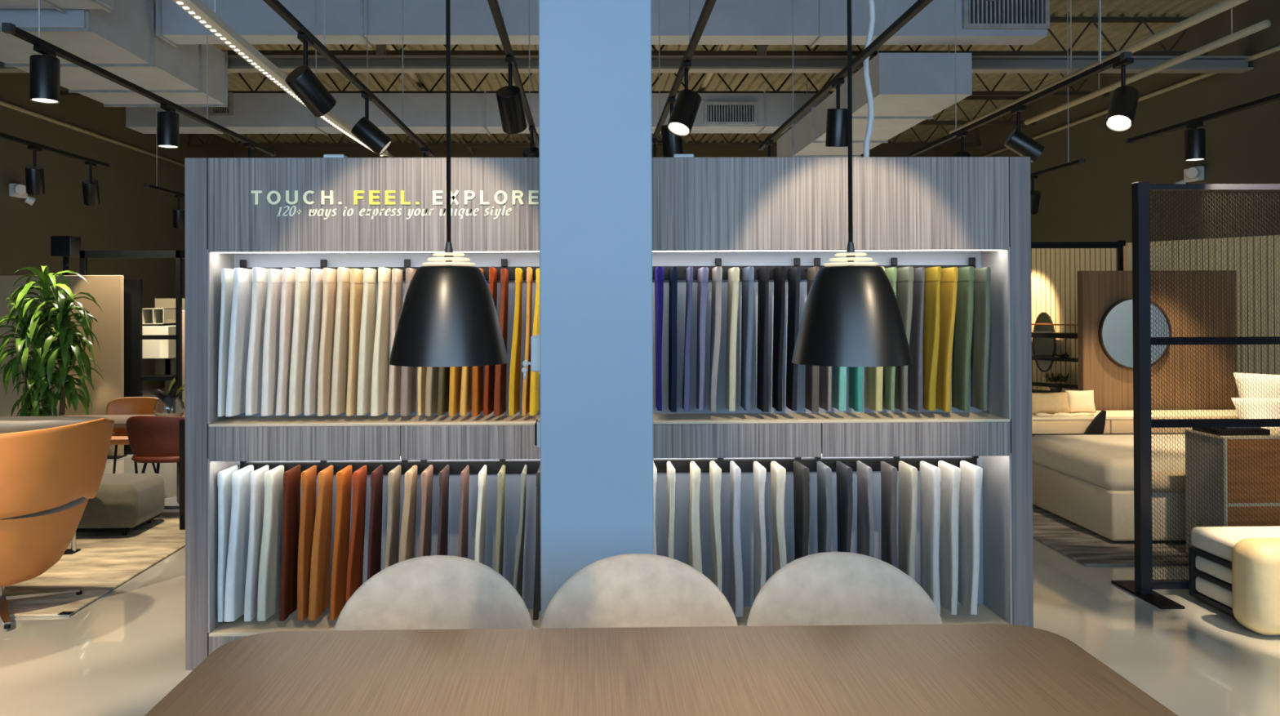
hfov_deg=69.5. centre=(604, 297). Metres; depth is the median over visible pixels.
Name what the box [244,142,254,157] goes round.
track spotlight
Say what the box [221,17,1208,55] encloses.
joist
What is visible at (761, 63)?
roof beam
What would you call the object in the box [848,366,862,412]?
swatch
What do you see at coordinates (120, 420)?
dining table
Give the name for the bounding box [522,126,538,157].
track spotlight
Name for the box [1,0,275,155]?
track
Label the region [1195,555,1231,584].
cushion
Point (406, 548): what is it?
swatch
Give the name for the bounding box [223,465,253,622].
swatch
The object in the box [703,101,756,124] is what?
vent grille
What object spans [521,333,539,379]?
coat hook
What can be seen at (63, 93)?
joist
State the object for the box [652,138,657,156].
track spotlight
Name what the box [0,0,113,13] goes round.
air duct
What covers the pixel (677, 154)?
power adapter
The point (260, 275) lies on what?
swatch
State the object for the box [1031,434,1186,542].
bed
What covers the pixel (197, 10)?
linear light
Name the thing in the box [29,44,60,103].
track spotlight
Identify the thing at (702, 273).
swatch
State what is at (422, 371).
swatch
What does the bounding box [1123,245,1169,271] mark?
partition panel
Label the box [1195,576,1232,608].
cushion
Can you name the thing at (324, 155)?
power adapter
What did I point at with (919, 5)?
track
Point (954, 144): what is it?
joist
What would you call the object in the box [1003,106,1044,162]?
track spotlight
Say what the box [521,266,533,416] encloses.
swatch
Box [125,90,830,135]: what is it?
air duct
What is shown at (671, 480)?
swatch
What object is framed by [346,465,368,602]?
swatch
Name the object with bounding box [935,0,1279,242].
wall
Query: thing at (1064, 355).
ornament
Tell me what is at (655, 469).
swatch
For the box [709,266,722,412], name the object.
swatch
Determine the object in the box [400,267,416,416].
swatch
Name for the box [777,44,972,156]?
air duct
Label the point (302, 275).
swatch
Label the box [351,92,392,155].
track spotlight
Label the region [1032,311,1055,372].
oval mirror
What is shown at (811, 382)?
swatch
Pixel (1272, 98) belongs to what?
track
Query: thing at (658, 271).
swatch
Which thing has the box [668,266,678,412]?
swatch
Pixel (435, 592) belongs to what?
dining chair
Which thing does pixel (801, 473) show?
swatch
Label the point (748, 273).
swatch
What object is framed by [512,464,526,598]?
swatch
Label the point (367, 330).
swatch
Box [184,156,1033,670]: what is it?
display
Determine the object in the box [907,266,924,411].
swatch
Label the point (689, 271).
swatch
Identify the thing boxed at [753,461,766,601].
swatch
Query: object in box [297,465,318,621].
swatch
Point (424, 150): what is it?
track spotlight
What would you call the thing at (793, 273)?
swatch
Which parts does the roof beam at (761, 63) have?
hanger post, web plate, hanger post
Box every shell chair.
[106,396,158,473]
[125,415,185,474]
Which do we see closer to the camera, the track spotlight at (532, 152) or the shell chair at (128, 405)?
the track spotlight at (532, 152)
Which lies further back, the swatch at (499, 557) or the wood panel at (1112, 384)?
the wood panel at (1112, 384)
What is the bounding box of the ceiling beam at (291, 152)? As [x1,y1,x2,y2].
[234,142,935,157]
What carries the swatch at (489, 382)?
hanging from the display at (726, 212)
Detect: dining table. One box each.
[57,414,185,508]
[144,623,1177,715]
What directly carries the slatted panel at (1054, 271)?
on the floor
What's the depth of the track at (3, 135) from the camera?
8.02 m
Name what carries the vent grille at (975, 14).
attached to the air duct at (730, 22)
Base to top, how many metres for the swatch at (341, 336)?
0.638 m
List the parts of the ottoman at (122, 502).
frame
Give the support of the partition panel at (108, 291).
on the floor
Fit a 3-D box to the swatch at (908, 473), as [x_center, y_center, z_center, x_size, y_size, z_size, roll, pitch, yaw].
[1.342,1.060,4.105,0.044,0.637,0.206,0,0,-1]
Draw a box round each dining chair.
[333,555,533,630]
[540,553,737,628]
[746,551,942,626]
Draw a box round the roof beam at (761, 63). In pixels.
[0,44,1253,73]
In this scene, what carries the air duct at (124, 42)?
hanging from the roof beam at (761, 63)
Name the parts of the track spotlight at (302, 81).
stem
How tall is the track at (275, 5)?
2.301 m
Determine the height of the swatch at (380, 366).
0.641 m
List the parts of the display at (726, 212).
panel, drawer, drawer, hanging rail, hanging rail, panel, drawer, drawer, panel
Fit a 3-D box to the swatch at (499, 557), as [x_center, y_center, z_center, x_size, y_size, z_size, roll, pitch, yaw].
[-0.458,1.073,4.073,0.043,0.636,0.206,0,0,-1]
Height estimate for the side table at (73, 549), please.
0.401 m
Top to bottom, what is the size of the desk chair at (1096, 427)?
0.706 m
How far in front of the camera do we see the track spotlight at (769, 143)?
7.67 m
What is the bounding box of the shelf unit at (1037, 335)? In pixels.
[1031,323,1078,392]
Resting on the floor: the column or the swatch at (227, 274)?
the column
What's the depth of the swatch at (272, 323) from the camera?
3.98 m
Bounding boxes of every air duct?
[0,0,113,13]
[0,0,227,106]
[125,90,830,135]
[155,0,1047,48]
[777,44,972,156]
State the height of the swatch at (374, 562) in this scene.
0.635 m
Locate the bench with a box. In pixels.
[1188,525,1279,616]
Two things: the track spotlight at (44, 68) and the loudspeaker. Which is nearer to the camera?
the track spotlight at (44, 68)
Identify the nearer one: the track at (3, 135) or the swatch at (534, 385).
the swatch at (534, 385)
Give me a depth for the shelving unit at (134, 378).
9.53 m
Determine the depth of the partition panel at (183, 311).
9.82 m
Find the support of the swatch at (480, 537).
hanging from the display at (726, 212)
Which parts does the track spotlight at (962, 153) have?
stem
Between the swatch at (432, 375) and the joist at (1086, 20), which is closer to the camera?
the swatch at (432, 375)
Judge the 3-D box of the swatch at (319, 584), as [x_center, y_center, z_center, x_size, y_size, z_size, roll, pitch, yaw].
[-1.240,1.070,4.059,0.071,0.636,0.206,0,0,-1]
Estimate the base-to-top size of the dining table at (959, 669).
0.752 m
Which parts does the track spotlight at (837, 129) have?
stem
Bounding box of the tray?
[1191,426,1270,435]
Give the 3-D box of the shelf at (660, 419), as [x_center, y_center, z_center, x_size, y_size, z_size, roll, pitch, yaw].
[0.034,0.538,4.076,3.431,0.012,0.274,0,0,-1]
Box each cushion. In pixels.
[1031,391,1071,413]
[1064,390,1096,413]
[1191,525,1279,562]
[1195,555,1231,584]
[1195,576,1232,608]
[1231,397,1279,428]
[1233,372,1279,398]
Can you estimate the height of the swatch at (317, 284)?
0.632 m
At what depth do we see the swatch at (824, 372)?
4.07 m
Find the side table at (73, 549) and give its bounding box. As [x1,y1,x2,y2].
[63,531,80,554]
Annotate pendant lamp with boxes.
[388,0,508,367]
[791,0,912,367]
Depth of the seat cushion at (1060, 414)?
7.05 m
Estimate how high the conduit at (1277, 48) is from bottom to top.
0.060 m
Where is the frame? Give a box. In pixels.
[1031,240,1125,271]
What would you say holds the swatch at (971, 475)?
hanging from the display at (726, 212)
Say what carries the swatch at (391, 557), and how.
hanging from the display at (726, 212)
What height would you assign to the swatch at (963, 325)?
0.631 m
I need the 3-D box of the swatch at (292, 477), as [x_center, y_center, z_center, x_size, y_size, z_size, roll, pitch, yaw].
[-1.378,1.070,4.056,0.042,0.638,0.206,0,0,-1]
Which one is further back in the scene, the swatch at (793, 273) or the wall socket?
the swatch at (793, 273)
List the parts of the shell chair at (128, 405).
leg, seat, backrest, leg, leg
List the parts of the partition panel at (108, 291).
plate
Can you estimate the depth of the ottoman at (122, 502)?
6.08 m
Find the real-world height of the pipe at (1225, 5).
1.729 m
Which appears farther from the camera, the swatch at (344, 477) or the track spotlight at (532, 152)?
the track spotlight at (532, 152)
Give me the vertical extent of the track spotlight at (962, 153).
0.384 m
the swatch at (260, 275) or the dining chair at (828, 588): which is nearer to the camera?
the dining chair at (828, 588)
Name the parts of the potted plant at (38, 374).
stem, stem, stem, stem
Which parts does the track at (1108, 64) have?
rail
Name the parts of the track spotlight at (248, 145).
stem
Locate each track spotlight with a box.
[24,145,44,195]
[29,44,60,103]
[81,161,100,205]
[156,104,179,148]
[172,195,184,228]
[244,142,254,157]
[285,33,336,117]
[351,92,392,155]
[421,147,428,157]
[496,56,526,133]
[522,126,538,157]
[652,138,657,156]
[660,97,683,156]
[666,61,701,136]
[765,140,773,156]
[825,79,848,146]
[953,132,970,156]
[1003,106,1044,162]
[1030,175,1040,214]
[1105,57,1139,132]
[1184,122,1205,161]
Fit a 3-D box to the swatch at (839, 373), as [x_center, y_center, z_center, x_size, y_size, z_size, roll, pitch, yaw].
[1.044,0.179,4.105,0.052,0.627,0.206,0,0,-1]
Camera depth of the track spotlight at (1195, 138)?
6.91 m
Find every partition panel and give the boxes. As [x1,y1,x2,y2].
[0,275,127,458]
[182,310,185,414]
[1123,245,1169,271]
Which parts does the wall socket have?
casing, mounting plate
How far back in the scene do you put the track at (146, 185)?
10.71 m
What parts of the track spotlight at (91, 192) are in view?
stem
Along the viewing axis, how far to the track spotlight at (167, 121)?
6.15 m
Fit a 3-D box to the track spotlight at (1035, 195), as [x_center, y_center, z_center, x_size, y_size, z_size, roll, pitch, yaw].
[4.602,-1.093,9.900,0.136,0.404,0.233,0,0,11]
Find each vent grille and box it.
[210,92,234,116]
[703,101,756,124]
[961,0,1049,29]
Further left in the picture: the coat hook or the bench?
the coat hook
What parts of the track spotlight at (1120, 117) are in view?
stem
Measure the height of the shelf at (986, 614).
0.014 m
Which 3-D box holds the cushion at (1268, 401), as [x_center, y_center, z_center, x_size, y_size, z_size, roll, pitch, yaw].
[4.736,0.857,6.440,0.600,0.306,0.246,0,0,-1]
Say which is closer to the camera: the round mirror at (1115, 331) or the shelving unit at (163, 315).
the round mirror at (1115, 331)
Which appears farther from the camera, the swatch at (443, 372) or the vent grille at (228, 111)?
the vent grille at (228, 111)
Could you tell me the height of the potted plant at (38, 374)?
1.896 m
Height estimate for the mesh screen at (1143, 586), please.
2.172 m
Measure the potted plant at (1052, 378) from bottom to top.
0.233 m
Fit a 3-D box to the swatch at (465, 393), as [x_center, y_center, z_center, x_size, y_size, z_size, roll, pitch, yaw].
[-0.604,0.192,4.075,0.043,0.634,0.206,0,0,-1]
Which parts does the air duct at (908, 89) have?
hanger rod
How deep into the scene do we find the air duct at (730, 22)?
9.04 m
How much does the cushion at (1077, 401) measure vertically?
0.174 m
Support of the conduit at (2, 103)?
attached to the wall at (130, 215)
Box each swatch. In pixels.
[217,268,233,416]
[217,464,239,622]
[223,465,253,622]
[225,267,252,416]
[244,266,268,415]
[244,465,270,621]
[257,465,284,621]
[261,268,282,416]
[275,267,295,415]
[279,464,301,621]
[288,266,311,416]
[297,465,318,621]
[303,268,323,415]
[307,465,334,620]
[317,267,337,416]
[329,465,352,620]
[330,266,351,415]
[346,268,363,416]
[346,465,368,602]
[356,267,377,415]
[367,464,384,579]
[370,266,391,416]
[383,464,401,568]
[387,268,404,415]
[398,465,417,562]
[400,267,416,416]
[417,366,426,415]
[418,464,433,556]
[425,367,439,416]
[436,366,449,415]
[436,464,449,555]
[448,366,462,416]
[457,465,469,558]
[459,366,471,415]
[471,267,484,416]
[475,464,486,564]
[483,266,497,415]
[493,268,508,416]
[494,464,505,576]
[508,267,523,415]
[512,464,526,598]
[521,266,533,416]
[528,268,539,415]
[533,465,540,620]
[653,266,663,410]
[653,461,657,555]
[666,461,675,558]
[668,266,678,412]
[682,266,693,411]
[688,461,702,573]
[696,266,708,410]
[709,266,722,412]
[709,460,722,591]
[725,266,739,411]
[729,460,742,617]
[741,266,754,410]
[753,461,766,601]
[756,266,768,412]
[770,461,786,575]
[772,266,785,411]
[786,266,800,410]
[793,460,809,559]
[804,266,818,412]
[815,461,832,553]
[818,365,831,411]
[831,366,846,410]
[835,461,853,552]
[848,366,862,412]
[855,460,874,557]
[866,266,884,411]
[878,461,897,568]
[882,266,897,410]
[894,266,913,412]
[897,461,917,581]
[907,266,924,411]
[919,461,941,614]
[922,266,941,410]
[935,266,957,412]
[937,460,960,614]
[951,266,974,411]
[958,460,982,614]
[970,266,991,410]
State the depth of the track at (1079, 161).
9.15 m
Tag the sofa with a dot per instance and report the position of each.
(1117, 422)
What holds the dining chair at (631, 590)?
on the floor
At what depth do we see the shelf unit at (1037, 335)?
10.20 m
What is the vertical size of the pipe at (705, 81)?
0.442 m
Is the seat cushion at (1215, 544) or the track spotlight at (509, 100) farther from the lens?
the track spotlight at (509, 100)
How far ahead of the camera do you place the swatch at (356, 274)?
3.98 m
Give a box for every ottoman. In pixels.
[75,473,164,535]
[1231,537,1279,635]
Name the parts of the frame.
rail, post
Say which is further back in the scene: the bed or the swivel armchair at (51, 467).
the bed
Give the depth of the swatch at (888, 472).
4.03 m
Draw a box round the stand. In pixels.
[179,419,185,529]
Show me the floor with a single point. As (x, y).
(122, 653)
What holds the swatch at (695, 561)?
hanging from the display at (726, 212)
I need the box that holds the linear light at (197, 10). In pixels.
[172,0,388,155]
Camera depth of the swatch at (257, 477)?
3.97 m
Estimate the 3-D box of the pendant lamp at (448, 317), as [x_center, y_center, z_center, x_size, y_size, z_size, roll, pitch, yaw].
[-0.306,-1.756,1.785,0.227,3.764,0.227,0,0,-1]
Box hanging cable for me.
[862,0,875,156]
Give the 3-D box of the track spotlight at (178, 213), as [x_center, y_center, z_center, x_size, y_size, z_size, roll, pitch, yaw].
[-5.210,-1.046,11.288,0.136,0.404,0.197,0,0,-23]
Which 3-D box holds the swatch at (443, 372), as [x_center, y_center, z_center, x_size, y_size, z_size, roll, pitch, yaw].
[-0.702,0.191,4.074,0.043,0.637,0.206,0,0,-1]
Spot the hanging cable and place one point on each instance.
(871, 2)
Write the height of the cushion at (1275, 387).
0.432 m
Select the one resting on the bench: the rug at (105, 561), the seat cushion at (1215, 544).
the seat cushion at (1215, 544)
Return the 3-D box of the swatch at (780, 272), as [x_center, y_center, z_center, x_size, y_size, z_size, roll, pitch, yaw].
[0.769,0.181,4.100,0.037,0.629,0.206,0,0,-1]
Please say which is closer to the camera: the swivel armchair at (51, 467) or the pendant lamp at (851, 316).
the pendant lamp at (851, 316)
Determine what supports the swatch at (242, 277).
hanging from the display at (726, 212)
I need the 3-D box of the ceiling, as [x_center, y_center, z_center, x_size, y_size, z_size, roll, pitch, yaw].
[-0.089,-3.629,8.120,16.540,0.050,26.200,0,0,-1]
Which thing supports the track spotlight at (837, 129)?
hanging from the track at (919, 5)
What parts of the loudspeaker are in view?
post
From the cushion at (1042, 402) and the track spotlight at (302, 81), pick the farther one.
the cushion at (1042, 402)
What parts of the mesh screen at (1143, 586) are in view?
post, foot plate, rail, rail, cross rail, cross rail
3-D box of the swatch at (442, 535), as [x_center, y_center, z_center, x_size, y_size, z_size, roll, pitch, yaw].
[-0.710,1.071,4.068,0.033,0.636,0.206,0,0,-1]
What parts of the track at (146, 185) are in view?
rail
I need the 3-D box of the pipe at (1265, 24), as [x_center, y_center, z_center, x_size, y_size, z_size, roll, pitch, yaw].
[5.476,-2.923,9.766,0.067,1.382,4.200,0,0,-1]
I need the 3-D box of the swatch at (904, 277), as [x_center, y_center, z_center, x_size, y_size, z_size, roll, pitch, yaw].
[1.323,0.182,4.110,0.050,0.633,0.206,0,0,-1]
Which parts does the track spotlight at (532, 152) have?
stem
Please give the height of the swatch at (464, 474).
0.636 m
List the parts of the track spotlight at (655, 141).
stem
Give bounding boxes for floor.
[0,386,1279,715]
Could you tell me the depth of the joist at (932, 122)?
16.41 m
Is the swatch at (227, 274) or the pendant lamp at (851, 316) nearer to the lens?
the pendant lamp at (851, 316)
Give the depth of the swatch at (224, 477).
3.96 m
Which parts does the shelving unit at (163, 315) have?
wire frame, floor post, wall plate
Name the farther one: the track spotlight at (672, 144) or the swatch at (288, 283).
the track spotlight at (672, 144)
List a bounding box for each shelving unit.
[80,250,184,454]
[142,297,184,395]
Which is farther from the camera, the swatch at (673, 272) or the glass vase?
the glass vase
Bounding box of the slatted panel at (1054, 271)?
[1031,235,1279,397]
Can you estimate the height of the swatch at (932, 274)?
0.628 m
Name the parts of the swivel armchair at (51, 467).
column post, leg, leg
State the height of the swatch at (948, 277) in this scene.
0.631 m
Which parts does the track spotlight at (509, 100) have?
stem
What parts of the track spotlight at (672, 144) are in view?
stem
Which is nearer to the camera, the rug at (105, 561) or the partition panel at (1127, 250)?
the rug at (105, 561)
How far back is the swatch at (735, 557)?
3.99 m
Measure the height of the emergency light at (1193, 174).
0.275 m
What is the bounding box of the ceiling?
[155,0,1225,142]
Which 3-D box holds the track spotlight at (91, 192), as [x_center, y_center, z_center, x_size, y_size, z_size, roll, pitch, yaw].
[-4.827,-1.062,8.668,0.136,0.404,0.229,0,0,-21]
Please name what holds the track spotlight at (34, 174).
hanging from the track at (3, 135)
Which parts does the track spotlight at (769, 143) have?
stem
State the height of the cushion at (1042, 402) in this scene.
0.165 m
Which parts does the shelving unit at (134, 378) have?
post, rail, cross rail, cross rail, post, rail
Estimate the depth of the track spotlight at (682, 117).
5.10 m
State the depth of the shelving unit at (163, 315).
10.01 m
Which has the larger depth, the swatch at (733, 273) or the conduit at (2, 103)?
the conduit at (2, 103)
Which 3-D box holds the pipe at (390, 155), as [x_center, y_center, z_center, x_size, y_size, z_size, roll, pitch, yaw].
[-4.329,-3.182,17.744,0.095,0.697,6.400,0,0,-1]
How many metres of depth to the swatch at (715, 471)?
3.99 m
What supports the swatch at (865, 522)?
hanging from the display at (726, 212)
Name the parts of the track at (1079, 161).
rail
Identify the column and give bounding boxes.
[538,0,653,622]
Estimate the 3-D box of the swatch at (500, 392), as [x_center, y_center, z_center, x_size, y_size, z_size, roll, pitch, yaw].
[-0.453,0.194,4.078,0.054,0.637,0.206,0,0,-1]
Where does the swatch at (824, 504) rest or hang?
hanging from the display at (726, 212)
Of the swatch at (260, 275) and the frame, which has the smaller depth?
the swatch at (260, 275)
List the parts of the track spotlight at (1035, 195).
stem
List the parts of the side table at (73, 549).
foot plate, leg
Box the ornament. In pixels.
[1053,352,1069,357]
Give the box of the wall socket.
[534,417,540,447]
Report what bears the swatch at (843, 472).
hanging from the display at (726, 212)
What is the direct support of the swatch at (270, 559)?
hanging from the display at (726, 212)
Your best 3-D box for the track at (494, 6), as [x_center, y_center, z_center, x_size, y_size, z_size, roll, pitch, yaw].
[-0.505,-2.453,4.304,0.042,2.301,8.236,0,0,-1]
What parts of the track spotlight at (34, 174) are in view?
stem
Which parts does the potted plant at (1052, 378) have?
pot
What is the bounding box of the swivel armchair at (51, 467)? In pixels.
[0,416,114,629]
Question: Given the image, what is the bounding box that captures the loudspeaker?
[50,235,80,275]
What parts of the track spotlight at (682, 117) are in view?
stem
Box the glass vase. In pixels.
[143,377,185,416]
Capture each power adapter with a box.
[323,154,347,157]
[672,153,693,156]
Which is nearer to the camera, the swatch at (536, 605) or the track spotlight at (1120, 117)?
the swatch at (536, 605)
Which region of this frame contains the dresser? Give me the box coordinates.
[1184,427,1279,553]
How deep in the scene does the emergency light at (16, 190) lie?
12.74 m
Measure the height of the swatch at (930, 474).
0.637 m
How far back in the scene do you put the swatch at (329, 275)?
4.00 m
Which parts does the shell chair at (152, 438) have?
leg, seat, leg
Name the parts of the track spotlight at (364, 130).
stem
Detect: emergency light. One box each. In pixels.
[8,183,35,205]
[1174,165,1204,183]
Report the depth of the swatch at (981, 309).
4.06 m
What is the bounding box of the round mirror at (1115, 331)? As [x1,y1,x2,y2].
[1097,297,1171,368]
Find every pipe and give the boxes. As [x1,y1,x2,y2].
[343,82,395,157]
[386,44,474,154]
[697,44,728,91]
[949,0,1248,133]
[1024,0,1271,124]
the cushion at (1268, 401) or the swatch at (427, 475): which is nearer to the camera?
the swatch at (427, 475)
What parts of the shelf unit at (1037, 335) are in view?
copper rod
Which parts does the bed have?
mattress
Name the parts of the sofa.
drawer, under rail, drawer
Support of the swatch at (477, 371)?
hanging from the display at (726, 212)
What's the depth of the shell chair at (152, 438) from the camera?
6.61 m
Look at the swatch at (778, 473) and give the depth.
4.00 m
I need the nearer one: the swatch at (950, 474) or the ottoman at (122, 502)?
the swatch at (950, 474)
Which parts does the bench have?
frame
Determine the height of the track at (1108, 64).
2.301 m
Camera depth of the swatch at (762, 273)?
4.03 m
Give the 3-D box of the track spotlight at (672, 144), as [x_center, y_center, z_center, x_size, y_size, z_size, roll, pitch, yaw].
[0.449,-1.098,6.066,0.136,0.404,0.191,0,0,21]
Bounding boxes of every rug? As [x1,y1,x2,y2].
[4,519,185,617]
[1032,504,1188,566]
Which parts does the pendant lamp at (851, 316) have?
cord, stem, lamp shade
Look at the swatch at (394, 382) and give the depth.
3.98 m
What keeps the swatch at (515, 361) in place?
hanging from the display at (726, 212)
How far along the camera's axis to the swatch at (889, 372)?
4.03 m
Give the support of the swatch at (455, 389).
hanging from the display at (726, 212)
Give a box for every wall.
[0,72,234,390]
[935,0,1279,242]
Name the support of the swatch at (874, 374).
hanging from the display at (726, 212)
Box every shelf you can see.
[208,411,1010,426]
[208,604,1009,636]
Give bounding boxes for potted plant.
[0,265,103,416]
[1043,371,1071,392]
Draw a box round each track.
[0,132,111,168]
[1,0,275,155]
[143,103,184,196]
[262,0,434,155]
[487,0,538,147]
[651,0,716,140]
[758,0,933,150]
[907,0,1131,156]
[1030,0,1085,177]
[1124,93,1279,143]
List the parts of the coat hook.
knob, plate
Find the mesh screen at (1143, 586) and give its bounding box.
[1111,181,1279,608]
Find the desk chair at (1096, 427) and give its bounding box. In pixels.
[1083,409,1106,435]
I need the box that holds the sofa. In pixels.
[1031,409,1239,435]
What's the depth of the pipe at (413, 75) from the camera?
13.88 m
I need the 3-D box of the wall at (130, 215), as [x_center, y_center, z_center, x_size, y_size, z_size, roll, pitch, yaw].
[-8.245,-0.973,7.860,0.200,5.200,26.000,0,0,-1]
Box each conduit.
[0,100,184,166]
[980,44,1279,156]
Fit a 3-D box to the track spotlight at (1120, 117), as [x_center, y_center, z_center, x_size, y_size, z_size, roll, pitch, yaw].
[2.869,-1.114,5.102,0.136,0.401,0.241,-1,0,44]
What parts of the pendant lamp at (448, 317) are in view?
cord, stem, lamp shade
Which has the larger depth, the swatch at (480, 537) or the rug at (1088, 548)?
the rug at (1088, 548)
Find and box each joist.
[60,72,1109,96]
[186,124,981,147]
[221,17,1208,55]
[915,96,1035,124]
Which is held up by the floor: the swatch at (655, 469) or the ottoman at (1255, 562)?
the ottoman at (1255, 562)
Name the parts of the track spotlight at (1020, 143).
stem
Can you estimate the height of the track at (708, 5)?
2.301 m
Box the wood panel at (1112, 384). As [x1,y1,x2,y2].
[1077,270,1237,410]

